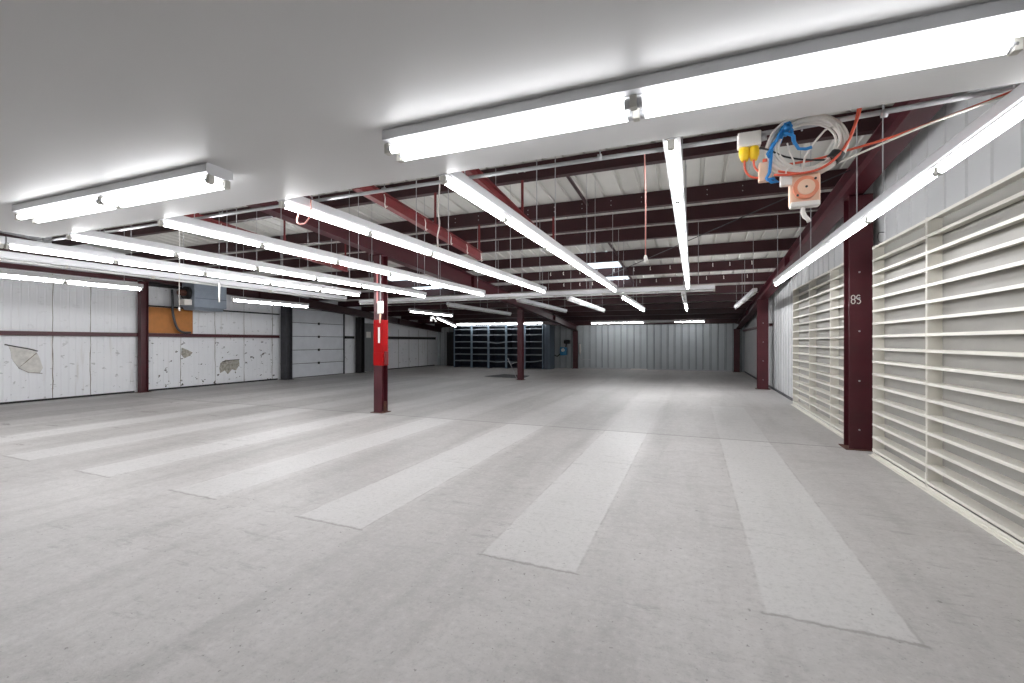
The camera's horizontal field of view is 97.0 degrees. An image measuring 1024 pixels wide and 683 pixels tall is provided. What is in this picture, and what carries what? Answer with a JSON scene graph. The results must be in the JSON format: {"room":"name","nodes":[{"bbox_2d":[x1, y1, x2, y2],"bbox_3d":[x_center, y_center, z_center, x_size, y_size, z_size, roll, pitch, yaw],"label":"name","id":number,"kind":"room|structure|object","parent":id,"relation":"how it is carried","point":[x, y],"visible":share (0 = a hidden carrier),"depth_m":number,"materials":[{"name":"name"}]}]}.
{"room":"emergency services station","nodes":[
{"label":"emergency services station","id":0,"kind":"room"},
{"bbox_2d":[0,231,437,402],"bbox_3d":[-10.371,-1.029,15.752,0.148,5.058,29.500,0,0,22],"label":"wall","id":1,"kind":"structure","parent":0,"point":[31,367],"depth_m":13.08,"materials":[{"name":"white metal"}]},
{"bbox_2d":[0,391,134,404],"bbox_3d":[-13.488,1.475,7.763,0.020,0.050,12.250,0,0,22],"label":"baseboard","id":2,"kind":"structure","parent":1,"relation":"attached to","point":[46,399],"depth_m":11.92,"materials":[{"name":"black metal"}]},
{"bbox_2d":[0,262,137,281],"bbox_3d":[-13.446,-1.840,7.762,0.120,0.120,12.280,0,0,22],"label":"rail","id":3,"kind":"structure","parent":1,"relation":"attached to","point":[2,264],"depth_m":11.81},
{"bbox_2d":[0,331,137,336],"bbox_3d":[-13.446,-0.215,7.762,0.120,0.110,12.280,0,0,22],"label":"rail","id":4,"kind":"structure","parent":1,"relation":"attached to","point":[19,333],"depth_m":11.86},
{"bbox_2d":[146,281,181,288],"bbox_3d":[-10.187,-1.770,15.872,0.120,0.140,4.720,0,0,22],"label":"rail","id":5,"kind":"structure","parent":1,"relation":"attached to","point":[151,284],"depth_m":14.07,"materials":[{"name":"black metal"}]},
{"bbox_2d":[149,307,192,333],"bbox_3d":[-10.825,-0.675,14.393,0.018,0.800,1.320,0,0,22],"label":"plywood board","id":6,"kind":"object","parent":1,"relation":"attached to","point":[160,319],"visible":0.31,"depth_m":14.31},
{"bbox_2d":[149,378,277,390],"bbox_3d":[-10.217,1.475,15.905,0.020,0.050,4.660,0,0,22],"label":"baseboard","id":7,"kind":"structure","parent":1,"relation":"attached to","point":[276,378],"depth_m":15.52,"materials":[{"name":"black metal"}]},
{"bbox_2d":[149,333,279,337],"bbox_3d":[-10.187,-0.215,15.872,0.120,0.110,4.720,0,0,22],"label":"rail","id":8,"kind":"structure","parent":1,"relation":"attached to","point":[150,334],"depth_m":15.50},
{"bbox_2d":[149,305,279,314],"bbox_3d":[-10.187,-1.100,15.872,0.120,0.040,4.720,0,0,22],"label":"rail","id":9,"kind":"structure","parent":1,"relation":"attached to","point":[149,305],"depth_m":16.14,"materials":[{"name":"black metal"}]},
{"bbox_2d":[292,308,344,377],"bbox_3d":[-8.565,-0.025,20.057,0.120,3.050,3.135,0,0,22],"label":"door","id":10,"kind":"structure","parent":1,"relation":"in","point":[318,337],"depth_m":20.00,"materials":[{"name":"metal"}]},
{"bbox_2d":[365,323,373,371],"bbox_3d":[-7.322,0.275,23.202,0.132,2.450,1.100,0,0,22],"label":"door","id":11,"kind":"structure","parent":1,"relation":"in","point":[369,328],"depth_m":23.23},
{"bbox_2d":[50,103,893,311],"bbox_3d":[-2.066,-2.378,12.415,18.010,2.436,29.700,0,0,22],"label":"roof","id":12,"kind":"structure","parent":0,"point":[726,168],"depth_m":9.00,"materials":[{"name":"metal"}]},
{"bbox_2d":[0,225,143,290],"bbox_3d":[-7.637,-1.974,7.735,0.088,1.953,2.340,0,0,22],"label":"fluorescent light","id":13,"kind":"object","parent":12,"relation":"hanging from","point":[12,274],"visible":0.98,"depth_m":7.76,"materials":[{"name":"metal"}]},
{"bbox_2d":[0,251,154,278],"bbox_3d":[-6.070,-2.002,6.217,0.088,2.008,2.061,0,0,22],"label":"fluorescent light","id":14,"kind":"object","parent":12,"relation":"hanging from","point":[10,256],"visible":0.97,"depth_m":6.22,"materials":[{"name":"metal"}]},
{"bbox_2d":[4,215,205,275],"bbox_3d":[-5.028,-2.002,5.834,0.088,2.008,2.128,0,0,22],"label":"fluorescent light","id":15,"kind":"object","parent":12,"relation":"hanging from","point":[115,258],"visible":0.97,"depth_m":5.57,"materials":[{"name":"metal"}]},
{"bbox_2d":[65,207,258,269],"bbox_3d":[-3.946,-2.002,5.362,0.088,2.008,2.059,0,0,22],"label":"fluorescent light","id":16,"kind":"object","parent":12,"relation":"hanging from","point":[122,241],"visible":0.95,"depth_m":5.14,"materials":[{"name":"metal"}]},
{"bbox_2d":[177,283,226,311],"bbox_3d":[-9.942,-1.731,14.459,0.608,1.463,1.320,0,0,22],"label":"heater","id":17,"kind":"object","parent":12,"relation":"hanging from","point":[195,297],"visible":0.85,"depth_m":14.25,"materials":[{"name":"grey metal"}]},
{"bbox_2d":[183,307,223,311],"bbox_3d":[-9.903,-1.040,14.567,0.560,0.080,0.950,0,0,22],"label":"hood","id":18,"kind":"object","parent":17,"relation":"attached to","point":[209,309],"depth_m":14.39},
{"bbox_2d":[153,271,271,292],"bbox_3d":[-5.287,-1.914,8.166,0.088,1.833,2.132,0,0,22],"label":"fluorescent light","id":19,"kind":"object","parent":12,"relation":"hanging from","point":[158,275],"visible":0.79,"depth_m":7.98,"materials":[{"name":"metal"}]},
{"bbox_2d":[157,214,339,263],"bbox_3d":[-2.641,-2.002,4.854,0.088,2.008,2.089,0,0,22],"label":"fluorescent light","id":20,"kind":"object","parent":12,"relation":"hanging from","point":[184,223],"visible":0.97,"depth_m":4.58,"materials":[{"name":"metal"}]},
{"bbox_2d":[205,267,321,290],"bbox_3d":[-4.207,-1.914,7.875,0.088,1.832,2.265,0,0,22],"label":"fluorescent light","id":21,"kind":"object","parent":12,"relation":"hanging from","point":[212,271],"visible":0.98,"depth_m":7.65,"materials":[{"name":"metal"}]},
{"bbox_2d":[231,244,308,307],"bbox_3d":[-6.401,-1.790,12.152,0.088,1.583,2.340,0,0,22],"label":"fluorescent light","id":22,"kind":"object","parent":12,"relation":"hanging from","point":[234,298],"visible":1,"depth_m":11.96,"materials":[{"name":"metal"}]},
{"bbox_2d":[271,220,346,300],"bbox_3d":[-4.491,-1.832,10.148,0.088,1.668,2.132,0,0,22],"label":"fluorescent light","id":23,"kind":"object","parent":12,"relation":"hanging from","point":[282,290],"visible":0.96,"depth_m":9.97,"materials":[{"name":"metal"}]},
{"bbox_2d":[256,189,362,286],"bbox_3d":[-3.163,-1.915,7.308,0.088,1.833,2.128,0,0,22],"label":"fluorescent light","id":24,"kind":"object","parent":12,"relation":"hanging from","point":[291,271],"visible":0.99,"depth_m":7.17,"materials":[{"name":"metal"}]},
{"bbox_2d":[320,239,360,296],"bbox_3d":[-3.573,-1.824,9.455,0.088,1.652,1.132,0,0,22],"label":"fluorescent light","id":25,"kind":"object","parent":12,"relation":"hanging from","point":[330,289],"visible":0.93,"depth_m":9.33,"materials":[{"name":"metal"}]},
{"bbox_2d":[277,178,433,255],"bbox_3d":[-1.331,-2.002,4.319,0.088,2.008,2.073,0,0,22],"label":"fluorescent light","id":26,"kind":"object","parent":12,"relation":"hanging from","point":[301,205],"visible":0.94,"depth_m":4.05,"materials":[{"name":"metal"}]},
{"bbox_2d":[336,196,430,283],"bbox_3d":[-1.842,-1.913,6.842,0.088,1.831,2.188,0,0,22],"label":"fluorescent light","id":27,"kind":"object","parent":12,"relation":"hanging from","point":[344,260],"visible":0.98,"depth_m":6.63,"materials":[{"name":"metal"}]},
{"bbox_2d":[360,233,426,297],"bbox_3d":[-2.369,-1.832,9.287,0.088,1.668,2.128,0,0,22],"label":"fluorescent light","id":28,"kind":"object","parent":12,"relation":"hanging from","point":[381,287],"visible":0.95,"depth_m":9.20,"materials":[{"name":"metal"}]},
{"bbox_2d":[359,297,428,304],"bbox_3d":[-3.040,-1.718,11.632,2.150,1.460,0.088,0,0,22],"label":"fluorescent light","id":29,"kind":"object","parent":12,"relation":"hanging from","point":[416,299],"visible":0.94,"depth_m":11.50,"materials":[{"name":"metal"}]},
{"bbox_2d":[408,281,452,316],"bbox_3d":[-2.896,-1.583,16.531,0.088,1.171,2.900,0,0,22],"label":"fluorescent light","id":30,"kind":"object","parent":12,"relation":"hanging from","point":[409,309],"visible":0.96,"depth_m":16.21,"materials":[{"name":"metal"}]},
{"bbox_2d":[429,219,485,295],"bbox_3d":[-1.025,-1.829,8.876,0.088,1.661,2.188,0,0,22],"label":"fluorescent light","id":31,"kind":"object","parent":12,"relation":"hanging from","point":[434,281],"visible":0.97,"depth_m":8.70,"materials":[{"name":"metal"}]},
{"bbox_2d":[446,290,484,311],"bbox_3d":[-1.389,-1.642,13.978,0.088,1.288,2.365,0,0,22],"label":"fluorescent light","id":32,"kind":"object","parent":12,"relation":"hanging from","point":[454,305],"visible":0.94,"depth_m":13.73,"materials":[{"name":"metal"}]},
{"bbox_2d":[430,167,505,279],"bbox_3d":[-0.541,-1.914,6.285,0.088,1.832,2.156,0,0,22],"label":"fluorescent light","id":33,"kind":"object","parent":12,"relation":"hanging from","point":[440,253],"visible":0.94,"depth_m":6.04,"materials":[{"name":"metal"}]},
{"bbox_2d":[429,293,509,301],"bbox_3d":[-1.041,-1.718,10.829,2.150,1.460,0.088,0,0,22],"label":"fluorescent light","id":34,"kind":"object","parent":12,"relation":"hanging from","point":[486,296],"visible":0.97,"depth_m":10.79,"materials":[{"name":"metal"}]},
{"bbox_2d":[438,159,549,247],"bbox_3d":[-0.038,-2.002,3.834,0.088,2.008,2.137,0,0,22],"label":"fluorescent light","id":35,"kind":"object","parent":12,"relation":"hanging from","point":[459,182],"visible":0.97,"depth_m":3.49,"materials":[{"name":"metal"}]},
{"bbox_2d":[504,185,546,292],"bbox_3d":[0.264,-1.831,8.289,0.088,1.665,2.156,0,0,22],"label":"fluorescent light","id":36,"kind":"object","parent":12,"relation":"hanging from","point":[509,277],"visible":0.95,"depth_m":7.93,"materials":[{"name":"metal"}]},
{"bbox_2d":[39,83,1020,241],"bbox_3d":[-1.268,-2.070,3.576,9.661,1.859,0.058,0,0,22],"label":"conduit","id":37,"kind":"object","parent":12,"relation":"hanging from","point":[883,113],"visible":0.68,"depth_m":2.81,"materials":[{"name":"metal"}]},
{"bbox_2d":[644,154,647,263],"bbox_3d":[0.818,-0.817,2.764,0.029,0.676,0.024,0,0,22],"label":"pull cord","id":38,"kind":"object","parent":37,"relation":"hanging from","point":[645,255],"visible":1,"depth_m":2.76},
{"bbox_2d":[737,130,766,162],"bbox_3d":[1.337,-1.086,2.523,0.146,0.159,0.060,0,0,22],"label":"outlet box","id":39,"kind":"object","parent":37,"relation":"attached to","point":[748,143],"visible":0.98,"depth_m":2.50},
{"bbox_2d":[758,158,771,182],"bbox_3d":[1.391,-0.943,2.491,0.064,0.125,0.036,0,0,22],"label":"box","id":40,"kind":"object","parent":39,"relation":"hanging from","point":[763,166],"visible":0.81,"depth_m":2.48,"materials":[{"name":"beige plastic"}]},
{"bbox_2d":[765,121,811,183],"bbox_3d":[1.488,-1.025,2.438,0.213,0.334,0.109,0,0,38],"label":"tie","id":41,"kind":"object","parent":37,"relation":"hanging from","point":[784,130],"visible":0.97,"depth_m":2.42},
{"bbox_2d":[780,167,791,186],"bbox_3d":[1.468,-0.885,2.428,0.056,0.100,0.032,0,0,22],"label":"block","id":42,"kind":"object","parent":41,"relation":"hanging from","point":[785,181],"visible":0.89,"depth_m":2.42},
{"bbox_2d":[759,147,825,160],"bbox_3d":[1.507,-1.008,2.425,0.333,0.114,0.018,0,0,18],"label":"power cord","id":43,"kind":"object","parent":41,"relation":"attached to","point":[774,152],"visible":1,"depth_m":2.42,"materials":[{"name":"black plastic"}]},
{"bbox_2d":[788,172,819,222],"bbox_3d":[1.552,-0.760,2.401,0.140,0.259,0.087,0,0,22],"label":"junction box","id":44,"kind":"object","parent":41,"relation":"hanging from","point":[804,191],"visible":0.97,"depth_m":2.38,"materials":[{"name":"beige plastic"}]},
{"bbox_2d":[764,114,848,173],"bbox_3d":[1.565,-1.046,2.413,0.385,0.338,0.074,0,0,22],"label":"cable coil","id":45,"kind":"object","parent":41,"relation":"hanging from","point":[826,121],"visible":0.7,"depth_m":2.39,"materials":[{"name":"white plastic"}]},
{"bbox_2d":[790,90,1011,164],"bbox_3d":[2.308,-1.138,2.077,1.902,0.337,0.109,0,0,30],"label":"power cord","id":46,"kind":"object","parent":41,"relation":"attached to","point":[1003,94],"visible":0.56,"depth_m":2.31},
{"bbox_2d":[834,94,1006,164],"bbox_3d":[2.397,-1.098,2.002,1.680,0.355,0.124,0,0,30],"label":"power cord","id":47,"kind":"object","parent":41,"relation":"attached to","point":[1001,97],"visible":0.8,"depth_m":2.23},
{"bbox_2d":[516,250,546,307],"bbox_3d":[0.565,-1.675,12.404,0.088,1.353,2.320,0,0,22],"label":"fluorescent light","id":48,"kind":"object","parent":12,"relation":"hanging from","point":[523,300],"visible":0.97,"depth_m":12.19,"materials":[{"name":"metal"}]},
{"bbox_2d":[545,271,566,312],"bbox_3d":[1.431,-1.581,14.560,0.088,1.165,2.320,0,0,22],"label":"fluorescent light","id":49,"kind":"object","parent":12,"relation":"hanging from","point":[551,307],"visible":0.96,"depth_m":14.09,"materials":[{"name":"metal"}]},
{"bbox_2d":[510,237,603,298],"bbox_3d":[0.958,-1.718,10.026,2.150,1.460,0.088,0,0,22],"label":"fluorescent light","id":50,"kind":"object","parent":12,"relation":"hanging from","point":[582,292],"visible":0.97,"depth_m":10.00,"materials":[{"name":"metal"}]},
{"bbox_2d":[361,293,756,311],"bbox_3d":[0.725,-1.626,19.374,17.760,0.254,0.095,0,0,22],"label":"ceiling beam","id":51,"kind":"structure","parent":12,"relation":"attached to","point":[709,297],"depth_m":18.16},
{"bbox_2d":[545,156,593,276],"bbox_3d":[0.787,-1.913,5.889,0.088,1.831,2.284,0,0,22],"label":"fluorescent light","id":52,"kind":"object","parent":12,"relation":"hanging from","point":[553,246],"visible":0.87,"depth_m":5.62,"materials":[{"name":"metal"}]},
{"bbox_2d":[566,274,589,307],"bbox_3d":[1.787,-1.671,12.039,0.088,1.346,2.375,0,0,22],"label":"fluorescent light","id":53,"kind":"object","parent":12,"relation":"hanging from","point":[572,299],"visible":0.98,"depth_m":12.04,"materials":[{"name":"metal"}]},
{"bbox_2d":[592,213,616,291],"bbox_3d":[1.640,-1.823,8.012,0.088,1.650,2.284,0,0,22],"label":"fluorescent light","id":54,"kind":"object","parent":12,"relation":"hanging from","point":[596,275],"visible":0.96,"depth_m":8.13,"materials":[{"name":"metal"}]},
{"bbox_2d":[582,251,628,279],"bbox_3d":[2.744,-2.190,13.242,0.980,0.278,3.440,0,0,22],"label":"window","id":55,"kind":"structure","parent":12,"relation":"attached to","point":[604,264],"depth_m":13.09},
{"bbox_2d":[604,221,714,295],"bbox_3d":[2.956,-1.718,9.223,2.150,1.460,0.088,0,0,22],"label":"fluorescent light","id":56,"kind":"object","parent":12,"relation":"hanging from","point":[695,288],"visible":0.97,"depth_m":9.16,"materials":[{"name":"metal"}]},
{"bbox_2d":[662,137,686,237],"bbox_3d":[1.222,-2.002,3.336,0.088,2.008,2.151,0,0,22],"label":"fluorescent light","id":57,"kind":"object","parent":12,"relation":"hanging from","point":[672,146],"visible":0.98,"depth_m":2.87,"materials":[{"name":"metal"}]},
{"bbox_2d":[677,231,688,271],"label":"fluorescent light","id":58,"kind":"object","parent":12,"relation":"hanging from","point":[683,244],"depth_m":5.12,"materials":[{"name":"metal"}]},
{"bbox_2d":[682,222,689,289],"bbox_3d":[2.918,-1.821,7.559,0.088,1.646,2.312,0,0,22],"label":"fluorescent light","id":59,"kind":"object","parent":12,"relation":"hanging from","point":[686,274],"visible":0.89,"depth_m":7.52,"materials":[{"name":"metal"}]},
{"bbox_2d":[773,150,804,285],"bbox_3d":[4.297,-1.820,7.048,0.088,1.644,2.332,0,0,22],"label":"fluorescent light","id":60,"kind":"object","parent":12,"relation":"hanging from","point":[798,265],"visible":0.89,"depth_m":6.82,"materials":[{"name":"metal"}]},
{"bbox_2d":[774,108,861,175],"bbox_3d":[1.623,-1.934,2.374,0.444,2.111,0.089,0,0,7],"label":"power cord","id":61,"kind":"object","parent":12,"relation":"hanging from","point":[860,109],"visible":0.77,"depth_m":2.33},
{"bbox_2d":[801,109,869,265],"bbox_3d":[3.426,-1.914,4.880,0.088,1.833,2.332,0,0,22],"label":"fluorescent light","id":62,"kind":"object","parent":12,"relation":"hanging from","point":[858,220],"visible":0.9,"depth_m":4.51,"materials":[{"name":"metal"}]},
{"bbox_2d":[863,82,1023,222],"bbox_3d":[2.587,-2.002,2.792,0.088,2.008,2.161,0,0,22],"label":"fluorescent light","id":63,"kind":"object","parent":12,"relation":"hanging from","point":[1009,110],"visible":0.98,"depth_m":2.50,"materials":[{"name":"metal"}]},
{"bbox_2d":[0,365,1023,682],"bbox_3d":[-2.066,1.575,12.415,18.410,0.150,30.100,0,0,22],"label":"floor","id":64,"kind":"structure","parent":0,"point":[556,525],"depth_m":3.34,"materials":[{"name":"concrete"}]},
{"bbox_2d":[135,281,151,392],"bbox_3d":[-11.019,-0.154,13.534,0.270,3.308,0.300,0,0,22],"label":"steel column","id":65,"kind":"structure","parent":64,"relation":"on","point":[143,296],"depth_m":13.54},
{"bbox_2d":[279,304,291,379],"bbox_3d":[-9.016,0.003,18.117,0.400,2.993,0.400,0,0,22],"label":"steel column","id":66,"kind":"structure","parent":64,"relation":"on","point":[286,311],"depth_m":18.02,"materials":[{"name":"black metal"}]},
{"bbox_2d":[0,233,441,331],"bbox_3d":[-10.030,-1.964,15.539,0.220,2.677,29.340,0,0,22],"label":"rafter","id":67,"kind":"object","parent":66,"relation":"on","point":[313,304],"visible":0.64,"depth_m":17.12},
{"bbox_2d":[171,289,190,333],"bbox_3d":[-10.587,-0.962,14.485,0.078,1.380,0.615,0,0,22],"label":"pipe","id":68,"kind":"object","parent":67,"relation":"hanging from","point":[172,294],"visible":1,"depth_m":14.25,"materials":[{"name":"grey metal"}]},
{"bbox_2d":[401,307,746,319],"bbox_3d":[1.955,-1.359,22.436,17.760,0.254,0.095,0,0,22],"label":"roof purlin","id":69,"kind":"structure","parent":67,"relation":"on","point":[705,310],"depth_m":21.41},
{"bbox_2d":[418,313,742,323],"bbox_3d":[2.589,-1.221,24.014,17.760,0.254,0.095,0,0,22],"label":"roof purlin","id":70,"kind":"structure","parent":67,"relation":"on","point":[726,315],"depth_m":23.09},
{"bbox_2d":[356,317,365,372],"bbox_3d":[-7.413,0.145,22.107,0.400,2.709,0.400,0,0,22],"label":"steel column","id":71,"kind":"structure","parent":64,"relation":"on","point":[360,321],"depth_m":22.00,"materials":[{"name":"black metal"}]},
{"bbox_2d":[370,254,390,413],"bbox_3d":[-2.791,-0.177,9.688,0.342,3.354,0.308,0,0,22],"label":"steel column","id":72,"kind":"structure","parent":64,"relation":"on","point":[380,354],"depth_m":9.61,"materials":[{"name":"red metal"}]},
{"bbox_2d":[246,196,577,330],"bbox_3d":[-1.790,-1.964,12.229,0.220,2.677,29.340,0,0,22],"label":"rafter","id":73,"kind":"object","parent":72,"relation":"on","point":[397,254],"visible":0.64,"depth_m":10.41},
{"bbox_2d":[52,106,891,245],"bbox_3d":[-3.661,-2.579,8.458,17.760,0.254,0.103,0,0,22],"label":"roof purlin","id":74,"kind":"structure","parent":73,"relation":"on","point":[865,126],"depth_m":6.58,"materials":[{"name":"metal"}]},
{"bbox_2d":[184,213,348,271],"bbox_3d":[-4.394,-2.089,8.608,0.128,1.001,3.600,0,0,22],"label":"rail","id":75,"kind":"object","parent":74,"relation":"hanging from","point":[338,267],"visible":0.16,"depth_m":8.70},
{"bbox_2d":[352,185,482,261],"bbox_3d":[-1.285,-2.084,7.360,0.128,1.009,3.600,0,0,22],"label":"rail","id":76,"kind":"object","parent":74,"relation":"hanging from","point":[385,200],"visible":0.94,"depth_m":7.07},
{"bbox_2d":[461,169,554,252],"bbox_3d":[0.122,-2.124,6.794,0.100,0.931,3.600,0,0,22],"label":"rail","id":77,"kind":"object","parent":74,"relation":"hanging from","point":[486,183],"visible":0.33,"depth_m":6.06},
{"bbox_2d":[125,168,847,259],"bbox_3d":[-3.049,-2.446,9.980,17.760,0.254,0.103,0,0,22],"label":"roof purlin","id":78,"kind":"structure","parent":73,"relation":"on","point":[747,188],"depth_m":8.16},
{"bbox_2d":[566,176,588,205],"bbox_3d":[1.073,-2.497,7.447,0.040,0.103,1.540,0,0,22],"label":"strut","id":79,"kind":"object","parent":78,"relation":"attached to","point":[569,178],"visible":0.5,"depth_m":7.41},
{"bbox_2d":[159,192,829,268],"bbox_3d":[-2.716,-2.374,10.809,17.760,0.254,0.095,0,0,22],"label":"ceiling beam","id":80,"kind":"structure","parent":73,"relation":"on","point":[738,208],"depth_m":8.94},
{"bbox_2d":[194,211,816,275],"bbox_3d":[-2.369,-2.298,11.672,17.760,0.254,0.095,0,0,22],"label":"ceiling beam","id":81,"kind":"structure","parent":73,"relation":"on","point":[792,220],"depth_m":9.67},
{"bbox_2d":[237,237,797,284],"bbox_3d":[-1.754,-2.165,13.203,17.760,0.254,0.095,0,0,22],"label":"ceiling beam","id":82,"kind":"structure","parent":73,"relation":"on","point":[785,244],"depth_m":11.31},
{"bbox_2d":[278,257,782,293],"bbox_3d":[-1.131,-2.027,14.755,17.760,0.254,0.151,0,0,22],"label":"ceiling beam","id":83,"kind":"structure","parent":73,"relation":"on","point":[764,263],"depth_m":12.89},
{"bbox_2d":[309,272,772,300],"bbox_3d":[-0.516,-1.893,16.286,17.760,0.254,0.151,0,0,22],"label":"ceiling beam","id":84,"kind":"structure","parent":73,"relation":"on","point":[762,276],"depth_m":14.66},
{"bbox_2d":[338,284,763,306],"bbox_3d":[0.128,-1.756,17.889,17.760,0.254,0.095,0,0,22],"label":"ceiling beam","id":85,"kind":"structure","parent":73,"relation":"on","point":[745,288],"depth_m":16.33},
{"bbox_2d":[388,301,751,315],"bbox_3d":[1.359,-1.488,20.951,17.760,0.254,0.095,0,0,22],"label":"ceiling beam","id":86,"kind":"structure","parent":73,"relation":"on","point":[725,304],"depth_m":19.63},
{"bbox_2d":[435,318,738,326],"bbox_3d":[3.305,-1.065,25.795,17.760,0.254,0.095,0,0,22],"label":"roof purlin","id":87,"kind":"structure","parent":73,"relation":"on","point":[728,320],"depth_m":24.52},
{"bbox_2d":[446,332,453,365],"bbox_3d":[-3.847,0.436,28.649,0.600,2.127,0.350,0,0,22],"label":"steel column","id":88,"kind":"structure","parent":64,"relation":"on","point":[450,335],"depth_m":28.52,"materials":[{"name":"black metal"}]},
{"bbox_2d":[454,326,470,366],"bbox_3d":[-2.756,0.270,27.100,1.180,2.460,0.862,0,0,22],"label":"shelving","id":89,"kind":"object","parent":64,"relation":"on","point":[462,334],"visible":0.84,"depth_m":27.47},
{"bbox_2d":[471,325,487,367],"bbox_3d":[-1.707,0.270,26.679,1.080,2.460,0.862,0,0,22],"label":"shelving","id":90,"kind":"object","parent":64,"relation":"on","point":[479,334],"visible":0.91,"depth_m":27.03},
{"bbox_2d":[488,325,505,367],"bbox_3d":[-0.692,0.270,26.270,1.110,2.460,0.864,0,0,22],"label":"shelving","id":91,"kind":"object","parent":64,"relation":"on","point":[496,333],"visible":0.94,"depth_m":26.56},
{"bbox_2d":[506,325,516,367],"bbox_3d":[0.334,0.270,25.858,1.100,2.460,0.864,0,0,22],"label":"shelving","id":92,"kind":"object","parent":64,"relation":"on","point":[511,330],"visible":0.5,"depth_m":26.21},
{"bbox_2d":[517,309,525,379],"bbox_3d":[0.343,0.107,17.967,0.305,2.786,0.305,0,0,22],"label":"steel column","id":93,"kind":"structure","parent":64,"relation":"on","point":[520,312],"depth_m":17.89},
{"bbox_2d":[524,325,543,368],"bbox_3d":[1.355,0.270,25.448,1.100,2.460,0.864,0,0,22],"label":"shelving","id":94,"kind":"object","parent":64,"relation":"on","point":[533,334],"visible":0.89,"depth_m":25.78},
{"bbox_2d":[544,325,553,368],"bbox_3d":[2.080,0.280,25.187,0.320,2.440,0.906,0,0,22],"label":"tall cabinet","id":95,"kind":"object","parent":64,"relation":"on","point":[548,329],"visible":0.99,"depth_m":24.81,"materials":[{"name":"metal"}]},
{"bbox_2d":[572,331,577,368],"bbox_3d":[3.595,0.436,25.713,0.320,2.127,0.350,0,0,22],"label":"steel column","id":96,"kind":"structure","parent":64,"relation":"on","point":[575,333],"depth_m":25.60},
{"bbox_2d":[733,329,739,371],"bbox_3d":[11.232,0.421,22.645,0.350,2.157,0.350,0,0,22],"label":"steel column","id":97,"kind":"structure","parent":64,"relation":"on","point":[736,331],"depth_m":22.54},
{"bbox_2d":[755,299,770,389],"bbox_3d":[7.998,0.071,14.461,0.400,2.858,0.350,0,0,22],"label":"steel column","id":98,"kind":"structure","parent":64,"relation":"on","point":[762,304],"depth_m":14.35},
{"bbox_2d":[791,281,808,414],"bbox_3d":[6.465,0.115,10.087,0.178,2.770,1.660,0,0,22],"label":"wall shelving","id":99,"kind":"object","parent":64,"relation":"on","point":[801,293],"visible":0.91,"depth_m":10.39,"materials":[{"name":"beige metal"}]},
{"bbox_2d":[806,270,829,427],"bbox_3d":[5.865,0.115,8.593,0.178,2.770,1.540,0,0,22],"label":"wall shelving","id":100,"kind":"object","parent":64,"relation":"on","point":[819,287],"visible":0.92,"depth_m":8.86,"materials":[{"name":"beige metal"}]},
{"bbox_2d":[828,263,843,438],"bbox_3d":[5.314,0.115,7.220,0.178,2.770,1.400,0,0,22],"label":"wall shelving","id":101,"kind":"object","parent":64,"relation":"on","point":[837,273],"visible":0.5,"depth_m":7.79,"materials":[{"name":"beige metal"}]},
{"bbox_2d":[839,193,872,451],"bbox_3d":[4.888,-0.274,6.399,0.375,3.548,0.350,0,0,22],"label":"steel column","id":102,"kind":"structure","parent":64,"relation":"on","point":[858,252],"depth_m":6.29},
{"bbox_2d":[736,93,953,328],"bbox_3d":[5.902,-1.979,9.138,0.240,2.647,29.340,0,0,22],"label":"rafter","id":103,"kind":"object","parent":102,"relation":"on","point":[869,163],"visible":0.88,"depth_m":6.06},
{"bbox_2d":[606,169,850,276],"bbox_3d":[3.654,-2.114,9.659,0.016,0.484,7.229,0,0,-15],"label":"rod","id":104,"kind":"object","parent":103,"relation":"attached to","point":[850,169],"visible":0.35,"depth_m":8.16,"materials":[{"name":"grey metal"}]},
{"bbox_2d":[868,218,926,487],"bbox_3d":[4.544,0.115,5.303,0.178,2.770,1.490,0,0,22],"label":"wall shelving","id":105,"kind":"object","parent":64,"relation":"on","point":[899,273],"visible":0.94,"depth_m":5.38,"materials":[{"name":"beige metal"}]},
{"bbox_2d":[920,167,1023,550],"bbox_3d":[3.985,0.115,3.912,0.178,2.770,1.490,0,0,22],"label":"wall shelving","id":106,"kind":"object","parent":64,"relation":"on","point":[975,251],"visible":1,"depth_m":3.92,"materials":[{"name":"beige metal"}]},
{"bbox_2d":[0,0,1023,237],"bbox_3d":[-2.025,-1.170,-0.011,8.430,0.240,6.470,0,0,22],"label":"ceiling","id":107,"kind":"structure","parent":0,"point":[291,98],"depth_m":1.80,"materials":[{"name":"white paint"}]},
{"bbox_2d":[12,162,232,223],"bbox_3d":[-2.773,-0.993,3.130,2.200,0.114,0.165,0,0,22],"label":"fluorescent light","id":108,"kind":"object","parent":107,"relation":"attached to","point":[204,174],"visible":1,"depth_m":2.98,"materials":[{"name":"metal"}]},
{"bbox_2d":[382,0,1023,162],"bbox_3d":[0.507,-0.993,1.865,2.410,0.114,0.165,0,0,22],"label":"fluorescent light","id":109,"kind":"object","parent":107,"relation":"attached to","point":[995,21],"visible":1,"depth_m":1.68,"materials":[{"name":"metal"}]},
{"bbox_2d":[438,323,744,371],"bbox_3d":[3.450,0.166,26.144,17.810,2.668,0.148,0,0,22],"label":"wall","id":110,"kind":"structure","parent":0,"point":[648,346],"depth_m":24.51,"materials":[{"name":"metal"}]},
{"bbox_2d":[554,340,569,356],"bbox_3d":[2.840,0.391,26.088,1.001,1.021,0.412,0,0,22],"label":"machine","id":111,"kind":"object","parent":110,"relation":"attached to","point":[563,350],"visible":0.96,"depth_m":25.91,"materials":[{"name":"blue metal"}]},
{"bbox_2d":[582,367,731,371],"bbox_3d":[7.587,1.470,24.383,7.700,0.060,0.028,0,0,22],"label":"baseboard","id":112,"kind":"structure","parent":110,"relation":"attached to","point":[582,367],"depth_m":24.16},
{"bbox_2d":[745,83,1023,397],"bbox_3d":[6.247,-1.029,9.075,0.134,5.058,29.500,0,0,22],"label":"wall","id":113,"kind":"structure","parent":0,"point":[1002,156],"depth_m":5.15,"materials":[{"name":"metal"}]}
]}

